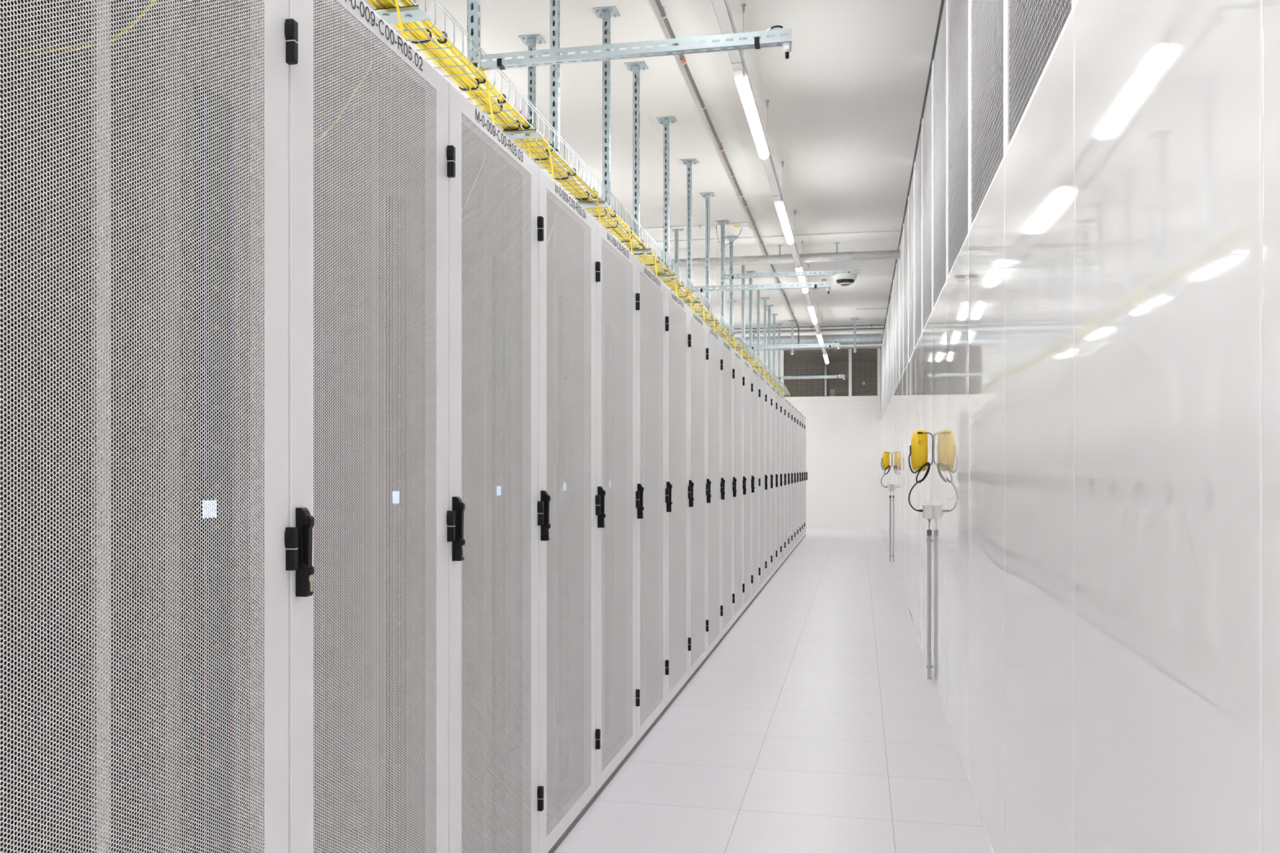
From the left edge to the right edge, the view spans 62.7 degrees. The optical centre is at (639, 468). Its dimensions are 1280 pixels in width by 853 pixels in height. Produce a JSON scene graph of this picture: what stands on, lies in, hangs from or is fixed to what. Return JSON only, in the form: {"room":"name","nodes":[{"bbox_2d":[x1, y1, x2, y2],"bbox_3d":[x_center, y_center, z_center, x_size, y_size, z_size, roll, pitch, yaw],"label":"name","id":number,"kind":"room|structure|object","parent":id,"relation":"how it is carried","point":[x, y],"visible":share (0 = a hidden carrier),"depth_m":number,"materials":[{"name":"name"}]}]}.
{"room":"server room","nodes":[
{"label":"server room","id":0,"kind":"room"},
{"bbox_2d":[362,0,1069,363],"bbox_3d":[0.049,-2.755,11.747,8.100,0.100,32.020,0,0,12],"label":"ceiling","id":1,"kind":"structure","parent":0,"point":[843,113],"depth_m":8.12,"materials":[{"name":"paint"}]},
{"bbox_2d":[466,0,480,67],"bbox_3d":[-0.645,-2.135,4.088,0.140,1.140,0.136,0,0,12],"label":"post","id":2,"kind":"object","parent":1,"relation":"hanging from","point":[473,6],"visible":0.8,"depth_m":4.07,"materials":[{"name":"metal"}]},
{"bbox_2d":[466,28,791,70],"bbox_3d":[-0.056,-1.592,3.958,1.244,0.090,0.054,0,0,12],"label":"support arm","id":3,"kind":"object","parent":2,"relation":"attached to","point":[709,46],"visible":0.94,"depth_m":3.95,"materials":[{"name":"metal"}]},
{"bbox_2d":[767,25,791,58],"bbox_3d":[0.506,-1.559,3.848,0.097,0.123,0.028,0,0,12],"label":"sensor","id":4,"kind":"object","parent":3,"relation":"attached to","point":[787,47],"visible":1,"depth_m":3.84,"materials":[{"name":"white plastic"}]},
{"bbox_2d":[518,34,545,163],"bbox_3d":[-0.681,-2.135,6.629,0.140,1.140,0.136,0,0,12],"label":"post","id":5,"kind":"object","parent":1,"relation":"hanging from","point":[531,40],"visible":0.48,"depth_m":6.61,"materials":[{"name":"metal"}]},
{"bbox_2d":[372,0,790,395],"bbox_3d":[0.753,-1.555,11.948,0.595,0.124,20.900,0,0,12],"label":"cable tray","id":6,"kind":"object","parent":5,"relation":"hanging from","point":[414,13],"visible":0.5,"depth_m":5.10,"materials":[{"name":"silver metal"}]},
{"bbox_2d":[394,0,404,39],"bbox_3d":[-0.765,-1.291,3.362,0.013,0.521,0.275,0,0,14],"label":"cable","id":7,"kind":"object","parent":6,"relation":"hanging from","point":[396,1],"visible":0.33,"depth_m":3.36,"materials":[{"name":"plastic"}]},
{"bbox_2d":[468,84,472,103],"bbox_3d":[-0.662,-1.276,4.209,0.009,0.489,0.092,0,0,20],"label":"cable","id":8,"kind":"object","parent":6,"relation":"hanging from","point":[470,92],"visible":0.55,"depth_m":4.18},
{"bbox_2d":[477,66,494,124],"bbox_3d":[-0.592,-1.291,4.194,0.013,0.521,0.275,0,0,14],"label":"cable","id":9,"kind":"object","parent":6,"relation":"hanging from","point":[480,68],"visible":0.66,"depth_m":4.17,"materials":[{"name":"plastic"}]},
{"bbox_2d":[542,134,554,180],"bbox_3d":[-0.418,-1.291,5.026,0.013,0.521,0.275,0,0,14],"label":"cable","id":10,"kind":"object","parent":6,"relation":"hanging from","point":[545,138],"visible":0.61,"depth_m":5.01,"materials":[{"name":"plastic"}]},
{"bbox_2d":[367,0,784,392],"bbox_3d":[0.894,-1.544,11.816,0.086,0.048,20.500,0,0,12],"label":"cable bundle","id":11,"kind":"object","parent":6,"relation":"in","point":[465,80],"visible":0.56,"depth_m":4.72,"materials":[{"name":"plastic"}]},
{"bbox_2d":[400,0,787,394],"bbox_3d":[0.968,-1.542,11.801,0.036,0.041,20.500,0,0,12],"label":"cable bundle","id":12,"kind":"object","parent":6,"relation":"in","point":[427,24],"visible":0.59,"depth_m":4.63,"materials":[{"name":"plastic"}]},
{"bbox_2d":[592,186,601,225],"bbox_3d":[-0.228,-1.291,5.941,0.013,0.521,0.275,0,0,14],"label":"cable","id":13,"kind":"object","parent":6,"relation":"hanging from","point":[595,190],"visible":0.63,"depth_m":5.92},
{"bbox_2d":[626,222,632,253],"bbox_3d":[-0.054,-1.291,6.773,0.013,0.521,0.275,0,0,14],"label":"cable","id":14,"kind":"object","parent":6,"relation":"hanging from","point":[626,223],"visible":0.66,"depth_m":6.75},
{"bbox_2d":[652,249,657,278],"bbox_3d":[0.120,-1.291,7.605,0.013,0.521,0.275,0,0,14],"label":"cable","id":15,"kind":"object","parent":6,"relation":"hanging from","point":[652,250],"visible":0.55,"depth_m":7.59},
{"bbox_2d":[743,342,839,349],"bbox_3d":[1.947,-1.592,13.562,1.244,0.090,0.054,0,0,12],"label":"support arm","id":16,"kind":"object","parent":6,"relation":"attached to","point":[817,345],"visible":0.96,"depth_m":13.54,"materials":[{"name":"metal"}]},
{"bbox_2d":[775,375,844,379],"bbox_3d":[2.920,-1.592,18.231,1.244,0.090,0.054,0,0,12],"label":"support arm","id":17,"kind":"object","parent":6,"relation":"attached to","point":[811,376],"visible":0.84,"depth_m":18.20,"materials":[{"name":"metal"}]},
{"bbox_2d":[549,0,559,151],"bbox_3d":[-0.418,-2.135,5.174,0.140,1.140,0.136,0,0,12],"label":"post","id":18,"kind":"object","parent":1,"relation":"hanging from","point":[554,5],"visible":0.83,"depth_m":5.16,"materials":[{"name":"metal"}]},
{"bbox_2d":[592,5,620,204],"bbox_3d":[-0.198,-2.135,6.232,0.140,1.140,0.136,0,0,12],"label":"post","id":19,"kind":"object","parent":1,"relation":"hanging from","point":[605,13],"visible":0.92,"depth_m":6.21,"materials":[{"name":"metal"}]},
{"bbox_2d":[623,61,648,235],"bbox_3d":[-0.024,-2.135,7.064,0.140,1.140,0.136,0,0,12],"label":"post","id":20,"kind":"object","parent":1,"relation":"hanging from","point":[635,67],"visible":0.97,"depth_m":7.04,"materials":[{"name":"metal"}]},
{"bbox_2d":[655,115,676,266],"bbox_3d":[0.204,-2.135,8.160,0.140,1.140,0.136,0,0,12],"label":"post","id":21,"kind":"object","parent":1,"relation":"hanging from","point":[665,121],"visible":0.98,"depth_m":8.14,"materials":[{"name":"metal"}]},
{"bbox_2d":[670,228,683,297],"bbox_3d":[0.413,-2.135,11.876,0.140,1.140,0.136,0,0,12],"label":"post","id":22,"kind":"object","parent":1,"relation":"hanging from","point":[676,230],"visible":0.47,"depth_m":11.86,"materials":[{"name":"metal"}]},
{"bbox_2d":[607,222,748,244],"bbox_3d":[-0.094,-2.586,11.869,2.640,0.238,0.080,0,0,12],"label":"conduit","id":23,"kind":"object","parent":1,"relation":"attached to","point":[744,224],"visible":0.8,"depth_m":11.66,"materials":[{"name":"white plastic"}]},
{"bbox_2d":[680,158,697,281],"bbox_3d":[0.435,-2.135,9.266,0.140,1.140,0.136,0,0,12],"label":"post","id":24,"kind":"object","parent":1,"relation":"hanging from","point":[689,162],"visible":0.94,"depth_m":9.25,"materials":[{"name":"metal"}]},
{"bbox_2d":[686,281,831,292],"bbox_3d":[1.024,-1.592,9.137,1.244,0.090,0.054,0,0,12],"label":"support arm","id":25,"kind":"object","parent":24,"relation":"attached to","point":[816,285],"visible":0.88,"depth_m":9.12,"materials":[{"name":"metal"}]},
{"bbox_2d":[819,279,830,293],"bbox_3d":[1.586,-1.559,9.026,0.097,0.123,0.028,0,0,12],"label":"sensor","id":26,"kind":"object","parent":25,"relation":"attached to","point":[828,288],"visible":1,"depth_m":9.01,"materials":[{"name":"white plastic"}]},
{"bbox_2d":[699,191,715,309],"bbox_3d":[0.668,-2.135,10.382,0.140,1.140,0.136,0,0,12],"label":"post","id":27,"kind":"object","parent":1,"relation":"hanging from","point":[707,196],"visible":0.95,"depth_m":10.36,"materials":[{"name":"metal"}]},
{"bbox_2d":[715,219,729,325],"bbox_3d":[0.906,-2.135,11.528,0.140,1.140,0.136,0,0,12],"label":"post","id":28,"kind":"object","parent":1,"relation":"hanging from","point":[722,222],"visible":0.9,"depth_m":11.51,"materials":[{"name":"metal"}]},
{"bbox_2d":[720,269,860,279],"bbox_3d":[1.621,-2.115,11.372,1.500,0.090,0.054,0,0,12],"label":"support arm","id":29,"kind":"object","parent":28,"relation":"attached to","point":[723,274],"visible":0.98,"depth_m":11.37,"materials":[{"name":"metal"}]},
{"bbox_2d":[833,272,857,285],"bbox_3d":[2.197,-2.012,11.259,0.244,0.114,0.244,0,0,12],"label":"dome camera","id":30,"kind":"object","parent":29,"relation":"attached to","point":[844,278],"visible":1,"depth_m":11.18,"materials":[{"name":"white plastic"}]},
{"bbox_2d":[654,0,799,346],"bbox_3d":[1.358,-2.490,12.007,0.035,0.430,16.062,0,0,12],"label":"pipe","id":31,"kind":"object","parent":1,"relation":"attached to","point":[662,9],"visible":0.88,"depth_m":8.22,"materials":[{"name":"grey plastic"}]},
{"bbox_2d":[724,235,737,333],"bbox_3d":[1.068,-2.135,12.301,0.140,1.140,0.136,0,0,12],"label":"post","id":32,"kind":"object","parent":1,"relation":"hanging from","point":[730,237],"visible":0.84,"depth_m":12.28,"materials":[{"name":"metal"}]},
{"bbox_2d":[741,265,745,346],"bbox_3d":[1.331,-2.135,13.564,0.140,1.140,0.136,0,0,12],"label":"post","id":33,"kind":"object","parent":1,"relation":"hanging from","point":[743,267],"visible":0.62,"depth_m":13.55,"materials":[{"name":"metal"}]},
{"bbox_2d":[745,271,755,355],"bbox_3d":[1.525,-2.135,14.494,0.140,1.140,0.136,0,0,12],"label":"post","id":34,"kind":"object","parent":1,"relation":"hanging from","point":[746,272],"visible":0.8,"depth_m":14.48,"materials":[{"name":"metal"}]},
{"bbox_2d":[755,285,763,362],"bbox_3d":[1.756,-2.135,15.600,0.140,1.140,0.136,0,0,12],"label":"post","id":35,"kind":"object","parent":1,"relation":"hanging from","point":[757,291],"visible":0.82,"depth_m":15.58,"materials":[{"name":"metal"}]},
{"bbox_2d":[620,230,901,248],"bbox_3d":[-0.359,-2.699,12.803,6.870,0.012,0.320,0,0,12],"label":"trim","id":36,"kind":"structure","parent":1,"relation":"attached to","point":[890,233],"depth_m":12.35,"materials":[{"name":"paint"}]},
{"bbox_2d":[760,297,769,369],"bbox_3d":[1.991,-2.135,16.726,0.140,1.140,0.136,0,0,12],"label":"post","id":37,"kind":"object","parent":1,"relation":"hanging from","point":[764,299],"visible":0.91,"depth_m":16.70,"materials":[{"name":"metal"}]},
{"bbox_2d":[639,242,899,268],"bbox_3d":[0.405,-2.593,13.042,5.468,0.224,0.113,0,0,12],"label":"pipe","id":38,"kind":"object","parent":1,"relation":"hanging from","point":[836,256],"visible":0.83,"depth_m":12.70,"materials":[{"name":"metal"}]},
{"bbox_2d":[711,0,828,364],"bbox_3d":[1.219,-2.451,9.093,0.068,0.507,26.900,0,0,12],"label":"light trunking","id":39,"kind":"object","parent":1,"relation":"hanging from","point":[722,7],"depth_m":6.96,"materials":[{"name":"white"}]},
{"bbox_2d":[766,304,773,373],"bbox_3d":[2.152,-2.135,17.499,0.140,1.140,0.136,0,0,12],"label":"post","id":40,"kind":"object","parent":1,"relation":"hanging from","point":[771,305],"visible":0.88,"depth_m":17.48,"materials":[{"name":"metal"}]},
{"bbox_2d":[770,313,777,374],"bbox_3d":[2.362,-2.135,18.508,0.140,1.140,0.136,0,0,12],"label":"post","id":41,"kind":"object","parent":1,"relation":"hanging from","point":[775,314],"visible":0.86,"depth_m":18.48,"materials":[{"name":"metal"}]},
{"bbox_2d":[775,323,782,383],"bbox_3d":[2.607,-2.135,19.682,0.140,1.140,0.136,0,0,12],"label":"post","id":42,"kind":"object","parent":1,"relation":"hanging from","point":[779,324],"visible":0.8,"depth_m":19.66,"materials":[{"name":"metal"}]},
{"bbox_2d":[780,160,784,194],"bbox_3d":[1.258,-2.503,9.279,0.032,0.403,0.030,0,0,12],"label":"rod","id":43,"kind":"object","parent":1,"relation":"hanging from","point":[781,162],"visible":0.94,"depth_m":9.28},
{"bbox_2d":[788,320,795,355],"bbox_3d":[2.790,-2.390,19.256,0.140,0.629,0.136,0,0,12],"label":"post","id":44,"kind":"object","parent":1,"relation":"hanging from","point":[791,321],"visible":0.9,"depth_m":19.23,"materials":[{"name":"metal"}]},
{"bbox_2d":[726,324,884,329],"bbox_3d":[1.885,-2.665,20.139,5.468,0.028,0.028,0,0,12],"label":"conduit","id":45,"kind":"object","parent":1,"relation":"attached to","point":[859,325],"visible":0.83,"depth_m":19.81,"materials":[{"name":"grey plastic"}]},
{"bbox_2d":[824,360,826,395],"bbox_3d":[4.223,-2.170,23.922,0.041,1.070,0.040,0,0,12],"label":"channel","id":46,"kind":"object","parent":1,"relation":"attached to","point":[824,361],"visible":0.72,"depth_m":23.90,"materials":[{"name":"metal"}]},
{"bbox_2d":[850,318,858,352],"bbox_3d":[3.888,-2.397,19.027,0.140,0.615,0.136,0,0,12],"label":"post","id":47,"kind":"object","parent":1,"relation":"hanging from","point":[855,319],"visible":1,"depth_m":19.01,"materials":[{"name":"metal"}]},
{"bbox_2d":[552,528,991,852],"bbox_3d":[0.049,1.405,11.747,8.100,0.050,32.020,0,0,12],"label":"floor","id":48,"kind":"structure","parent":0,"point":[817,723],"depth_m":5.26,"materials":[{"name":"tile"}]},
{"bbox_2d":[0,0,297,852],"bbox_3d":[-1.322,0.175,1.743,1.226,2.410,0.799,0,0,12],"label":"rack","id":49,"kind":"object","parent":48,"relation":"on","point":[148,548],"visible":1,"depth_m":1.86,"materials":[{"name":"grey"}]},
{"bbox_2d":[288,0,455,852],"bbox_3d":[-1.159,0.175,2.526,1.226,2.410,0.799,0,0,12],"label":"rack","id":50,"kind":"object","parent":48,"relation":"on","point":[371,160],"visible":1,"depth_m":2.43,"materials":[{"name":"grey"}]},
{"bbox_2d":[448,81,543,852],"bbox_3d":[-0.996,0.175,3.309,1.226,2.410,0.799,0,0,12],"label":"rack","id":51,"kind":"object","parent":48,"relation":"on","point":[495,227],"visible":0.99,"depth_m":3.28,"materials":[{"name":"grey"}]},
{"bbox_2d":[538,166,600,852],"bbox_3d":[-0.832,0.175,4.092,1.226,2.410,0.799,0,0,12],"label":"rack","id":52,"kind":"object","parent":48,"relation":"on","point":[569,270],"visible":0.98,"depth_m":3.95,"materials":[{"name":"grey"}]},
{"bbox_2d":[594,220,639,799],"bbox_3d":[-0.669,0.175,4.875,1.226,2.410,0.799,0,0,12],"label":"rack","id":53,"kind":"object","parent":48,"relation":"on","point":[617,300],"visible":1,"depth_m":4.73,"materials":[{"name":"grey"}]},
{"bbox_2d":[635,257,668,749],"bbox_3d":[-0.506,0.175,5.658,1.226,2.410,0.799,0,0,12],"label":"rack","id":54,"kind":"object","parent":48,"relation":"on","point":[651,321],"visible":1,"depth_m":5.49,"materials":[{"name":"grey"}]},
{"bbox_2d":[664,285,691,711],"bbox_3d":[-0.342,0.175,6.441,1.226,2.410,0.799,0,0,12],"label":"rack","id":55,"kind":"object","parent":48,"relation":"on","point":[677,339],"visible":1,"depth_m":6.33,"materials":[{"name":"grey"}]},
{"bbox_2d":[687,306,708,683],"bbox_3d":[-0.179,0.175,7.225,1.226,2.410,0.799,0,0,12],"label":"rack","id":56,"kind":"object","parent":48,"relation":"on","point":[698,353],"visible":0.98,"depth_m":7.10,"materials":[{"name":"grey"}]},
{"bbox_2d":[705,324,723,661],"bbox_3d":[-0.016,0.175,8.008,1.226,2.410,0.799,0,0,12],"label":"rack","id":57,"kind":"object","parent":48,"relation":"on","point":[714,611],"visible":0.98,"depth_m":7.90,"materials":[{"name":"grey"}]},
{"bbox_2d":[720,337,734,642],"bbox_3d":[0.148,0.175,8.791,1.226,2.410,0.799,0,0,12],"label":"rack","id":58,"kind":"object","parent":48,"relation":"on","point":[727,374],"visible":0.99,"depth_m":8.67,"materials":[{"name":"grey"}]},
{"bbox_2d":[731,348,744,627],"bbox_3d":[0.311,0.175,9.574,1.226,2.410,0.799,0,0,12],"label":"rack","id":59,"kind":"object","parent":48,"relation":"on","point":[738,587],"visible":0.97,"depth_m":9.49,"materials":[{"name":"grey"}]},
{"bbox_2d":[742,359,753,614],"bbox_3d":[0.474,0.175,10.357,1.226,2.410,0.799,0,0,12],"label":"rack","id":60,"kind":"object","parent":48,"relation":"on","point":[748,388],"visible":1,"depth_m":10.26,"materials":[{"name":"grey"}]},
{"bbox_2d":[750,366,759,604],"bbox_3d":[0.638,0.175,11.140,1.226,2.410,0.799,0,0,12],"label":"rack","id":61,"kind":"object","parent":48,"relation":"on","point":[755,571],"visible":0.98,"depth_m":10.98,"materials":[{"name":"grey"}]},
{"bbox_2d":[758,373,767,594],"bbox_3d":[0.801,0.175,11.924,1.226,2.410,0.799,0,0,12],"label":"rack","id":62,"kind":"object","parent":48,"relation":"on","point":[763,478],"visible":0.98,"depth_m":11.80,"materials":[{"name":"grey"}]},
{"bbox_2d":[764,379,773,586],"bbox_3d":[0.964,0.175,12.707,1.226,2.410,0.799,0,0,12],"label":"rack","id":63,"kind":"object","parent":48,"relation":"on","point":[767,386],"visible":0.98,"depth_m":12.54,"materials":[{"name":"grey"}]},
{"bbox_2d":[770,385,777,578],"bbox_3d":[1.128,0.175,13.490,1.226,2.410,0.799,0,0,12],"label":"rack","id":64,"kind":"object","parent":48,"relation":"on","point":[772,388],"visible":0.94,"depth_m":13.38,"materials":[{"name":"grey"}]},
{"bbox_2d":[775,389,782,573],"bbox_3d":[1.291,0.175,14.273,1.226,2.410,0.799,0,0,12],"label":"rack","id":65,"kind":"object","parent":48,"relation":"on","point":[777,393],"visible":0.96,"depth_m":14.19,"materials":[{"name":"grey"}]},
{"bbox_2d":[779,394,786,567],"bbox_3d":[1.454,0.175,15.056,1.226,2.410,0.799,0,0,12],"label":"rack","id":66,"kind":"object","parent":48,"relation":"on","point":[782,398],"visible":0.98,"depth_m":14.94,"materials":[{"name":"grey"}]},
{"bbox_2d":[783,398,790,562],"bbox_3d":[1.618,0.175,15.839,1.226,2.410,0.799,0,0,12],"label":"rack","id":67,"kind":"object","parent":48,"relation":"on","point":[788,482],"visible":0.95,"depth_m":15.78,"materials":[{"name":"grey"}]},
{"bbox_2d":[787,400,793,557],"bbox_3d":[1.781,0.175,16.622,1.226,2.410,0.799,0,0,12],"label":"rack","id":68,"kind":"object","parent":48,"relation":"on","point":[791,480],"visible":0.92,"depth_m":16.52,"materials":[{"name":"grey"}]},
{"bbox_2d":[791,404,795,553],"bbox_3d":[1.944,0.175,17.406,1.226,2.410,0.799,0,0,12],"label":"rack","id":69,"kind":"object","parent":48,"relation":"on","point":[792,406],"visible":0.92,"depth_m":17.34,"materials":[{"name":"grey"}]},
{"bbox_2d":[794,407,799,549],"bbox_3d":[2.108,0.175,18.189,1.226,2.410,0.799,0,0,12],"label":"rack","id":70,"kind":"object","parent":48,"relation":"on","point":[795,409],"visible":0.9,"depth_m":18.01,"materials":[{"name":"grey"}]},
{"bbox_2d":[796,409,801,546],"bbox_3d":[2.271,0.175,18.972,1.226,2.410,0.799,0,0,12],"label":"rack","id":71,"kind":"object","parent":48,"relation":"on","point":[797,411],"visible":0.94,"depth_m":18.97,"materials":[{"name":"grey"}]},
{"bbox_2d":[799,413,803,542],"bbox_3d":[2.434,0.175,19.755,1.226,2.410,0.799,0,0,12],"label":"rack","id":72,"kind":"object","parent":48,"relation":"on","point":[801,472],"visible":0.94,"depth_m":19.77,"materials":[{"name":"grey"}]},
{"bbox_2d":[801,413,805,539],"bbox_3d":[2.598,0.175,20.538,1.226,2.410,0.799,0,0,12],"label":"rack","id":73,"kind":"object","parent":48,"relation":"on","point":[802,415],"visible":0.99,"depth_m":20.35,"materials":[{"name":"grey"}]},
{"bbox_2d":[804,416,807,537],"bbox_3d":[2.761,0.175,21.321,1.226,2.410,0.799,0,0,12],"label":"rack","id":74,"kind":"object","parent":48,"relation":"on","point":[805,418],"visible":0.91,"depth_m":21.27,"materials":[{"name":"grey"}]},
{"bbox_2d":[736,350,880,528],"bbox_3d":[2.677,-0.662,24.346,8.100,4.085,0.120,0,0,12],"label":"wall","id":75,"kind":"structure","parent":0,"point":[843,437],"depth_m":23.88,"materials":[{"name":"white paint"}]},
{"bbox_2d":[783,349,848,396],"bbox_3d":[4.023,-2.170,24.029,1.470,1.075,0.009,0,0,12],"label":"mesh screen","id":76,"kind":"object","parent":75,"relation":"attached to","point":[829,350],"visible":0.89,"depth_m":24.03,"materials":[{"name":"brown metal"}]},
{"bbox_2d":[776,347,880,401],"bbox_3d":[4.291,-2.120,23.979,2.330,1.170,0.100,0,0,12],"label":"trim","id":77,"kind":"structure","parent":75,"relation":"attached to","point":[850,397],"depth_m":23.84,"materials":[{"name":"white paint"}]},
{"bbox_2d":[851,348,877,395],"bbox_3d":[5.085,-2.170,23.808,0.570,1.075,0.009,0,0,12],"label":"mesh screen","id":78,"kind":"object","parent":75,"relation":"attached to","point":[872,349],"visible":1,"depth_m":23.81,"materials":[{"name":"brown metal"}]},
{"bbox_2d":[783,361,877,396],"bbox_3d":[2.993,-0.662,25.864,8.100,4.085,2.980,0,0,12],"label":"wall","id":79,"kind":"structure","parent":0,"point":[820,393],"depth_m":26.75,"materials":[{"name":"metal"}]},
{"bbox_2d":[861,380,866,386],"bbox_3d":[5.250,-1.990,24.686,0.140,0.140,0.045,0,0,12],"label":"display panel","id":80,"kind":"object","parent":79,"relation":"attached to","point":[864,381],"visible":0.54,"depth_m":24.66,"materials":[{"name":"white plastic"}]},
{"bbox_2d":[880,0,1279,852],"bbox_3d":[2.506,-0.652,9.601,0.054,4.065,28.820,0,0,12],"label":"wall","id":81,"kind":"structure","parent":0,"point":[1093,374],"depth_m":1.98,"materials":[{"name":"grey"}]},
{"bbox_2d":[715,328,884,349],"bbox_3d":[1.915,-2.462,20.286,5.466,0.316,0.260,0,0,12],"label":"spiral duct","id":82,"kind":"object","parent":81,"relation":"attached to","point":[862,340],"visible":0.3,"depth_m":19.87,"materials":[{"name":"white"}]},
{"bbox_2d":[715,327,884,333],"bbox_3d":[1.885,-2.605,20.139,5.468,0.028,0.028,0,0,12],"label":"conduit","id":83,"kind":"object","parent":81,"relation":"attached to","point":[871,328],"visible":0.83,"depth_m":19.80,"materials":[{"name":"grey plastic"}]},
{"bbox_2d":[881,342,882,418],"bbox_3d":[5.178,-1.862,22.484,0.004,1.628,1.077,0,0,12],"label":"mesh screen","id":84,"kind":"object","parent":81,"relation":"attached to","point":[882,343],"visible":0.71,"depth_m":22.59,"materials":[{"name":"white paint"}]},
{"bbox_2d":[882,339,883,417],"bbox_3d":[4.939,-1.862,21.334,0.004,1.628,1.077,0,0,12],"label":"mesh screen","id":85,"kind":"object","parent":81,"relation":"attached to","point":[882,340],"visible":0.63,"depth_m":21.81,"materials":[{"name":"white paint"}]},
{"bbox_2d":[884,330,884,413],"bbox_3d":[4.699,-1.862,20.183,0.004,1.628,1.077,0,0,12],"label":"mesh screen","id":86,"kind":"object","parent":81,"relation":"attached to","point":[884,331],"visible":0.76,"depth_m":20.39,"materials":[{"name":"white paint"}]},
{"bbox_2d":[885,320,886,409],"bbox_3d":[4.459,-1.862,19.033,0.004,1.628,1.077,0,0,12],"label":"mesh screen","id":87,"kind":"object","parent":81,"relation":"attached to","point":[886,321],"visible":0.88,"depth_m":19.16,"materials":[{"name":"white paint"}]},
{"bbox_2d":[880,451,892,561],"bbox_3d":[3.636,0.566,15.521,0.158,1.627,0.188,0,0,12],"label":"telephone","id":88,"kind":"object","parent":81,"relation":"attached to","point":[886,455],"depth_m":15.49,"materials":[{"name":"plastic"}]},
{"bbox_2d":[887,311,888,406],"bbox_3d":[4.219,-1.862,17.883,0.004,1.628,1.077,0,0,12],"label":"mesh screen","id":89,"kind":"object","parent":81,"relation":"attached to","point":[887,312],"visible":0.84,"depth_m":18.07,"materials":[{"name":"white paint"}]},
{"bbox_2d":[888,297,890,403],"bbox_3d":[3.979,-1.862,16.733,0.004,1.628,1.077,0,0,12],"label":"mesh screen","id":90,"kind":"object","parent":81,"relation":"attached to","point":[890,298],"visible":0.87,"depth_m":16.62,"materials":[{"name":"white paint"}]},
{"bbox_2d":[891,284,893,397],"bbox_3d":[3.739,-1.862,15.582,0.004,1.628,1.077,0,0,12],"label":"mesh screen","id":91,"kind":"object","parent":81,"relation":"attached to","point":[892,285],"visible":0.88,"depth_m":15.42,"materials":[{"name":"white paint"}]},
{"bbox_2d":[893,271,895,392],"bbox_3d":[3.499,-1.862,14.432,0.004,1.628,1.077,0,0,12],"label":"mesh screen","id":92,"kind":"object","parent":81,"relation":"attached to","point":[895,271],"visible":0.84,"depth_m":14.37,"materials":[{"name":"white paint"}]},
{"bbox_2d":[896,258,898,386],"bbox_3d":[3.259,-1.862,13.282,0.004,1.628,1.077,0,0,12],"label":"mesh screen","id":93,"kind":"object","parent":81,"relation":"attached to","point":[897,262],"visible":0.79,"depth_m":13.44,"materials":[{"name":"white paint"}]},
{"bbox_2d":[899,231,902,380],"bbox_3d":[3.019,-1.862,12.132,0.004,1.628,1.077,0,0,12],"label":"mesh screen","id":94,"kind":"object","parent":81,"relation":"attached to","point":[901,240],"visible":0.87,"depth_m":12.14,"materials":[{"name":"white paint"}]},
{"bbox_2d":[903,204,907,371],"bbox_3d":[2.780,-1.862,10.981,0.004,1.628,1.077,0,0,12],"label":"mesh screen","id":95,"kind":"object","parent":81,"relation":"attached to","point":[905,223],"visible":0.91,"depth_m":11.09,"materials":[{"name":"white paint"}]},
{"bbox_2d":[908,173,913,360],"bbox_3d":[2.540,-1.862,9.831,0.004,1.628,1.077,0,0,12],"label":"mesh screen","id":96,"kind":"object","parent":81,"relation":"attached to","point":[911,192],"visible":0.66,"depth_m":9.87,"materials":[{"name":"white paint"}]},
{"bbox_2d":[880,0,945,349],"bbox_3d":[2.491,-2.694,9.604,0.026,0.022,28.820,0,0,12],"label":"trim","id":97,"kind":"structure","parent":81,"relation":"attached to","point":[941,9],"depth_m":8.05,"materials":[{"name":"grey"}]},
{"bbox_2d":[915,128,921,346],"bbox_3d":[2.300,-1.862,8.681,0.004,1.628,1.077,0,0,12],"label":"mesh screen","id":98,"kind":"object","parent":81,"relation":"attached to","point":[918,158],"visible":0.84,"depth_m":8.64,"materials":[{"name":"white paint"}]},
{"bbox_2d":[908,430,933,679],"bbox_3d":[1.833,0.566,6.876,0.158,1.627,0.188,0,0,12],"label":"telephone","id":99,"kind":"object","parent":81,"relation":"attached to","point":[918,448],"depth_m":6.84,"materials":[{"name":"yellow"}]},
{"bbox_2d":[923,74,931,328],"bbox_3d":[2.060,-1.862,7.531,0.004,1.628,1.077,0,0,12],"label":"mesh screen","id":100,"kind":"object","parent":81,"relation":"attached to","point":[927,112],"visible":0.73,"depth_m":7.52,"materials":[{"name":"white paint"}]},
{"bbox_2d":[933,0,946,306],"bbox_3d":[1.819,-1.862,6.375,0.004,1.628,1.087,0,0,12],"label":"mesh screen","id":101,"kind":"object","parent":81,"relation":"attached to","point":[940,58],"visible":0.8,"depth_m":6.39,"materials":[{"name":"white paint"}]},
{"bbox_2d":[948,0,968,274],"bbox_3d":[1.575,-1.862,5.206,0.004,1.628,1.107,0,0,12],"label":"mesh screen","id":102,"kind":"object","parent":81,"relation":"attached to","point":[957,9],"visible":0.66,"depth_m":5.25,"materials":[{"name":"white paint"}]},
{"bbox_2d":[971,0,1003,222],"bbox_3d":[1.333,-1.862,4.045,0.004,1.628,1.068,0,0,12],"label":"mesh screen","id":103,"kind":"object","parent":81,"relation":"attached to","point":[986,17],"visible":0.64,"depth_m":4.06,"materials":[{"name":"white paint"}]},
{"bbox_2d":[1008,0,1071,142],"bbox_3d":[1.096,-1.862,2.910,0.004,1.628,1.054,0,0,12],"label":"mesh screen","id":104,"kind":"object","parent":81,"relation":"attached to","point":[1046,42],"visible":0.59,"depth_m":3.03,"materials":[{"name":"white paint"}]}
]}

